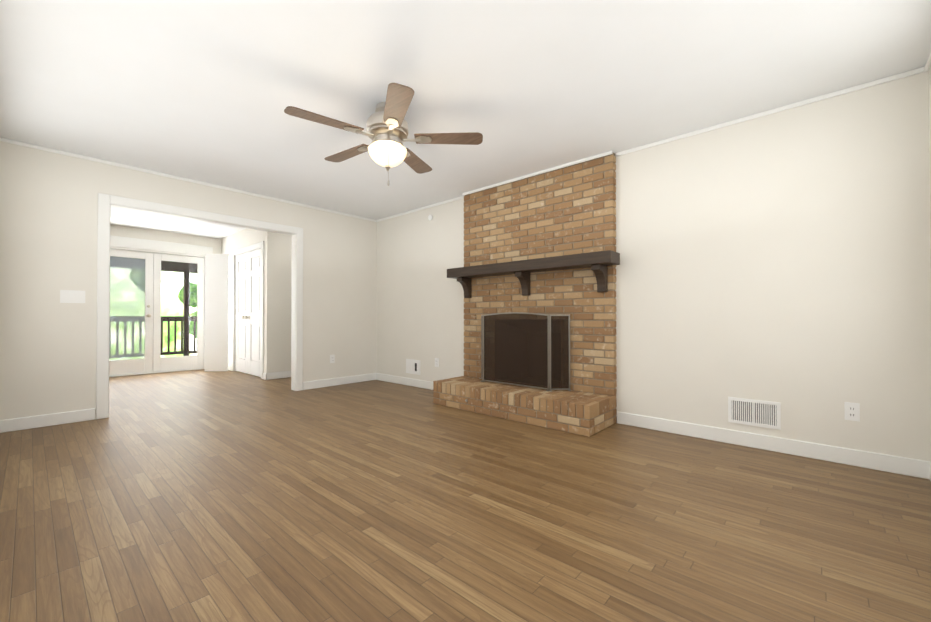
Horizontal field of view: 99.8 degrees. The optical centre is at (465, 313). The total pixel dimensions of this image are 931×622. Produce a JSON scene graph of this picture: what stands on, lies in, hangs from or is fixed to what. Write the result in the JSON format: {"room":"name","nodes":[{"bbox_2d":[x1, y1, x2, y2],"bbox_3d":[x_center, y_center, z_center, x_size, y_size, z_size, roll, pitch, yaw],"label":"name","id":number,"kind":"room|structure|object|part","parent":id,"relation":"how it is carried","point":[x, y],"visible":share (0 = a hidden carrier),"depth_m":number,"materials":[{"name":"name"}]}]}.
{"room":"living room","nodes":[
{"label":"living room","id":0,"kind":"room"},
{"bbox_2d":[110,224,220,253],"bbox_3d":[-5.755,-0.211,6.260,0.120,2.440,3.470,0,-1,42],"label":"wall","id":1,"kind":"structure","parent":0,"point":[142,233],"depth_m":6.80,"materials":[{"name":"paint"}]},
{"bbox_2d":[109,249,152,374],"bbox_3d":[-5.580,-0.027,6.409,0.111,2.030,0.748,0,-1,42],"label":"french door","id":2,"kind":"structure","parent":1,"relation":"in","point":[131,365],"depth_m":6.50,"materials":[{"name":"white wood"}]},
{"bbox_2d":[109,235,212,376],"bbox_3d":[-5.344,-0.118,6.704,0.142,2.260,1.730,0,-1,42],"label":"door frame","id":3,"kind":"structure","parent":1,"relation":"attached to","point":[139,245],"depth_m":6.74,"materials":[{"name":"white wood"}]},
{"bbox_2d":[153,253,204,371],"bbox_3d":[-5.102,-0.022,6.990,0.045,2.030,0.748,0,-1,42],"label":"french door","id":4,"kind":"structure","parent":1,"relation":"in","point":[160,363],"depth_m":6.94,"materials":[{"name":"white wood"}]},
{"bbox_2d":[0,141,376,419],"bbox_3d":[-2.663,-0.226,4.644,0.120,2.440,5.200,0,-1,42],"label":"wall","id":5,"kind":"structure","parent":0,"point":[48,251],"depth_m":3.60,"materials":[{"name":"paint"}]},
{"bbox_2d":[0,408,94,432],"bbox_3d":[-3.650,0.931,3.434,0.015,0.105,0.595,0,-1,42],"label":"baseboard","id":6,"kind":"structure","parent":5,"relation":"attached to","point":[15,424],"depth_m":3.42,"materials":[{"name":"white wood"}]},
{"bbox_2d":[60,290,84,302],"bbox_3d":[-3.556,-0.155,3.550,0.013,0.115,0.162,0,-1,42],"label":"switch plate","id":7,"kind":"object","parent":5,"relation":"attached to","point":[71,296],"visible":1,"depth_m":3.54,"materials":[{"name":"white plastic"}]},
{"bbox_2d":[0,137,375,221],"bbox_3d":[-2.602,-1.431,4.620,0.018,0.030,3.730,0,-1,42],"label":"crown molding","id":8,"kind":"structure","parent":5,"relation":"attached to","point":[1,139],"depth_m":4.02,"materials":[{"name":"white wood"}]},
{"bbox_2d":[96,193,302,418],"bbox_3d":[-2.841,-0.067,4.446,0.156,2.120,1.970,0,-1,42],"label":"door frame","id":9,"kind":"structure","parent":5,"relation":"attached to","point":[106,202],"depth_m":3.98,"materials":[{"name":"white wood"}]},
{"bbox_2d":[330,355,334,362],"bbox_3d":[-1.850,0.626,5.445,0.008,0.115,0.070,0,-1,42],"label":"outlet","id":10,"kind":"object","parent":5,"relation":"attached to","point":[332,358],"visible":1,"depth_m":5.44,"materials":[{"name":"white plastic"}]},
{"bbox_2d":[303,373,375,389],"bbox_3d":[-1.755,0.950,5.543,0.015,0.105,1.115,0,-1,42],"label":"baseboard","id":11,"kind":"structure","parent":5,"relation":"attached to","point":[307,385],"depth_m":5.50,"materials":[{"name":"white wood"}]},
{"bbox_2d":[221,229,274,372],"bbox_3d":[-3.792,-0.207,6.748,2.150,2.440,0.120,0,-1,42],"label":"wall","id":12,"kind":"structure","parent":0,"point":[239,240],"depth_m":6.04,"materials":[{"name":"paint"}]},
{"bbox_2d":[204,254,228,370],"bbox_3d":[-4.350,-0.022,6.854,0.389,2.048,0.036,0,-1,-3],"label":"open door","id":13,"kind":"structure","parent":12,"relation":"in","point":[216,311],"depth_m":6.84,"materials":[{"name":"white wood"}]},
{"bbox_2d":[232,241,263,378],"bbox_3d":[-3.592,-0.054,6.556,1.380,2.130,0.136,0,-1,42],"label":"door frame","id":14,"kind":"structure","parent":12,"relation":"attached to","point":[253,247],"depth_m":6.50,"materials":[{"name":"white wood"}]},
{"bbox_2d":[235,249,260,376],"bbox_3d":[-3.633,-0.015,6.511,1.220,2.028,0.110,0,-1,42],"label":"double closet door","id":15,"kind":"structure","parent":12,"relation":"in","point":[248,319],"depth_m":6.51,"materials":[{"name":"white wood"}]},
{"bbox_2d":[275,233,291,371],"bbox_3d":[-2.418,-0.207,6.757,0.120,2.440,1.730,0,-1,42],"label":"wall","id":16,"kind":"structure","parent":0,"point":[283,268],"depth_m":6.16,"materials":[{"name":"paint"}]},
{"bbox_2d":[264,371,290,379],"bbox_3d":[-2.460,0.959,6.613,0.035,0.105,1.745,0,-1,42],"label":"baseboard","id":17,"kind":"structure","parent":16,"relation":"attached to","point":[283,374],"depth_m":6.08,"materials":[{"name":"white wood"}]},
{"bbox_2d":[0,369,930,621],"bbox_3d":[-1.823,1.038,3.878,9.140,0.100,5.200,0,-1,42],"label":"floor","id":18,"kind":"structure","parent":0,"point":[200,495],"depth_m":1.85,"materials":[{"name":"brown wood"}]},
{"bbox_2d":[433,153,619,436],"bbox_3d":[0.630,-0.229,4.090,1.940,2.437,0.982,0,-1,42],"label":"fireplace","id":19,"kind":"object","parent":18,"relation":"on","point":[535,276],"visible":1,"depth_m":3.83,"materials":[{"name":"brick"}]},
{"bbox_3d":[0.541,0.361,4.053,1.134,0.753,0.196,0,-1,42],"label":"screen frame","id":20,"kind":"part","parent":19,"relation":"part of","materials":[{"name":"grey metal"}]},
{"bbox_2d":[0,0,930,238],"bbox_3d":[-1.823,-1.502,3.900,9.140,0.100,5.200,0,-1,42],"label":"ceiling","id":21,"kind":"structure","parent":0,"point":[208,91],"depth_m":2.42,"materials":[{"name":"paint"}]},
{"bbox_2d":[284,83,482,185],"bbox_3d":[-0.590,-1.165,2.793,1.279,0.589,1.299,0,-1,42],"label":"fan","id":22,"kind":"object","parent":21,"relation":"hanging from","point":[387,129],"visible":1,"depth_m":2.69,"materials":[{"name":"brown wood"}]},
{"bbox_3d":[-0.553,-1.114,2.782,0.274,0.128,0.274,0,-1,42],"label":"lamp shade","id":23,"kind":"part","parent":22,"relation":"part of","materials":[{"name":"white glass"}]},
{"bbox_2d":[376,71,930,461],"bbox_3d":[0.775,-0.230,4.162,5.640,2.440,0.120,0,-1,42],"label":"wall","id":24,"kind":"structure","parent":0,"point":[782,258],"depth_m":2.82,"materials":[{"name":"paint"}]},
{"bbox_2d":[376,373,432,389],"bbox_3d":[-0.674,0.948,5.363,1.863,0.105,0.015,0,-1,42],"label":"baseboard","id":25,"kind":"structure","parent":24,"relation":"attached to","point":[382,377],"depth_m":5.51,"materials":[{"name":"white wood"}]},
{"bbox_2d":[406,359,419,374],"bbox_3d":[-0.726,0.731,5.415,0.300,0.200,0.010,0,-1,42],"label":"outlet","id":26,"kind":"object","parent":24,"relation":"in","point":[412,366],"visible":1,"depth_m":5.41,"materials":[{"name":"white plastic"}]},
{"bbox_2d":[376,197,463,221],"bbox_3d":[-0.665,-1.424,5.374,1.833,0.030,0.018,0,-1,42],"label":"crown molding","id":27,"kind":"structure","parent":24,"relation":"attached to","point":[457,198],"depth_m":5.30,"materials":[{"name":"white wood"}]},
{"bbox_2d":[435,358,438,366],"bbox_3d":[-0.376,0.633,5.103,0.070,0.115,0.008,0,-1,42],"label":"outlet","id":28,"kind":"object","parent":24,"relation":"attached to","point":[436,362],"visible":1,"depth_m":5.09,"materials":[{"name":"white plastic"}]},
{"bbox_2d":[461,151,612,196],"bbox_3d":[0.636,-1.436,4.097,1.809,0.030,0.018,0,-1,42],"label":"crown molding","id":29,"kind":"structure","parent":24,"relation":"attached to","point":[609,152],"depth_m":3.96,"materials":[{"name":"white wood"}]},
{"bbox_2d":[728,397,780,429],"bbox_3d":[2.108,0.724,2.869,0.310,0.190,0.008,0,-1,42],"label":"air vent","id":30,"kind":"object","parent":24,"relation":"in","point":[761,413],"visible":1,"depth_m":2.86,"materials":[{"name":"white metal"}]},
{"bbox_2d":[616,68,921,155],"bbox_3d":[2.039,-1.446,2.944,1.818,0.030,0.018,0,-1,42],"label":"crown molding","id":31,"kind":"structure","parent":24,"relation":"attached to","point":[851,89],"depth_m":2.75,"materials":[{"name":"white wood"}]},
{"bbox_2d":[617,411,923,477],"bbox_3d":[2.043,0.927,2.921,1.828,0.105,0.015,0,-1,42],"label":"baseboard","id":32,"kind":"structure","parent":24,"relation":"attached to","point":[889,463],"depth_m":2.73,"materials":[{"name":"white wood"}]},
{"bbox_2d":[844,402,859,421],"bbox_3d":[2.491,0.631,2.526,0.070,0.115,0.008,0,-1,42],"label":"outlet","id":33,"kind":"object","parent":24,"relation":"attached to","point":[852,411],"visible":1,"depth_m":2.52,"materials":[{"name":"white plastic"}]},
{"bbox_2d":[928,66,930,280],"bbox_3d":[1.531,-0.259,0.874,0.120,2.440,3.760,0,-1,42],"label":"wall","id":34,"kind":"structure","parent":0,"point":[929,79],"depth_m":2.30,"materials":[{"name":"paint"}]},
{"bbox_2d":[922,53,930,72],"bbox_3d":[1.490,-1.463,0.942,0.018,0.030,3.730,0,-1,42],"label":"crown molding","id":35,"kind":"structure","parent":34,"relation":"attached to","point":[924,69],"depth_m":2.28,"materials":[{"name":"white wood"}]},
{"bbox_2d":[924,461,930,480],"bbox_3d":[1.491,0.909,0.920,0.015,0.105,3.730,0,-1,42],"label":"baseboard","id":36,"kind":"structure","parent":34,"relation":"attached to","point":[927,464],"depth_m":2.31,"materials":[{"name":"white wood"}]},
{"label":"outside","id":37,"kind":"structure","parent":0,"visible":0},
{"bbox_2d":[110,267,196,359],"bbox_3d":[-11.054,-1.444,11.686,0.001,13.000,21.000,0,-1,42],"label":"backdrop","id":38,"kind":"structure","parent":37,"point":[171,305],"depth_m":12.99,"materials":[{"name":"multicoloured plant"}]},
{"bbox_3d":[-6.376,1.100,7.593,2.600,0.120,6.400,0,-1,42],"label":"floor","id":39,"kind":"structure","parent":37,"visible":0},
{"bbox_2d":[109,257,196,357],"bbox_3d":[-7.231,-0.223,8.373,0.120,2.540,6.400,0,-1,42],"label":"porch railing","id":40,"kind":"object","parent":39,"relation":"on","point":[186,299],"depth_m":9.04,"materials":[{"name":"brown wood"}]},
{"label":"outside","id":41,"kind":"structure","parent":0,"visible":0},
{"bbox_2d":[130,269,196,337],"bbox_3d":[-9.393,-0.457,10.164,3.753,9.002,10.545,0,-1,42],"label":"trees","id":42,"kind":"object","parent":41,"point":[193,287],"depth_m":10.54,"materials":[{"name":"green plant"}]}
]}

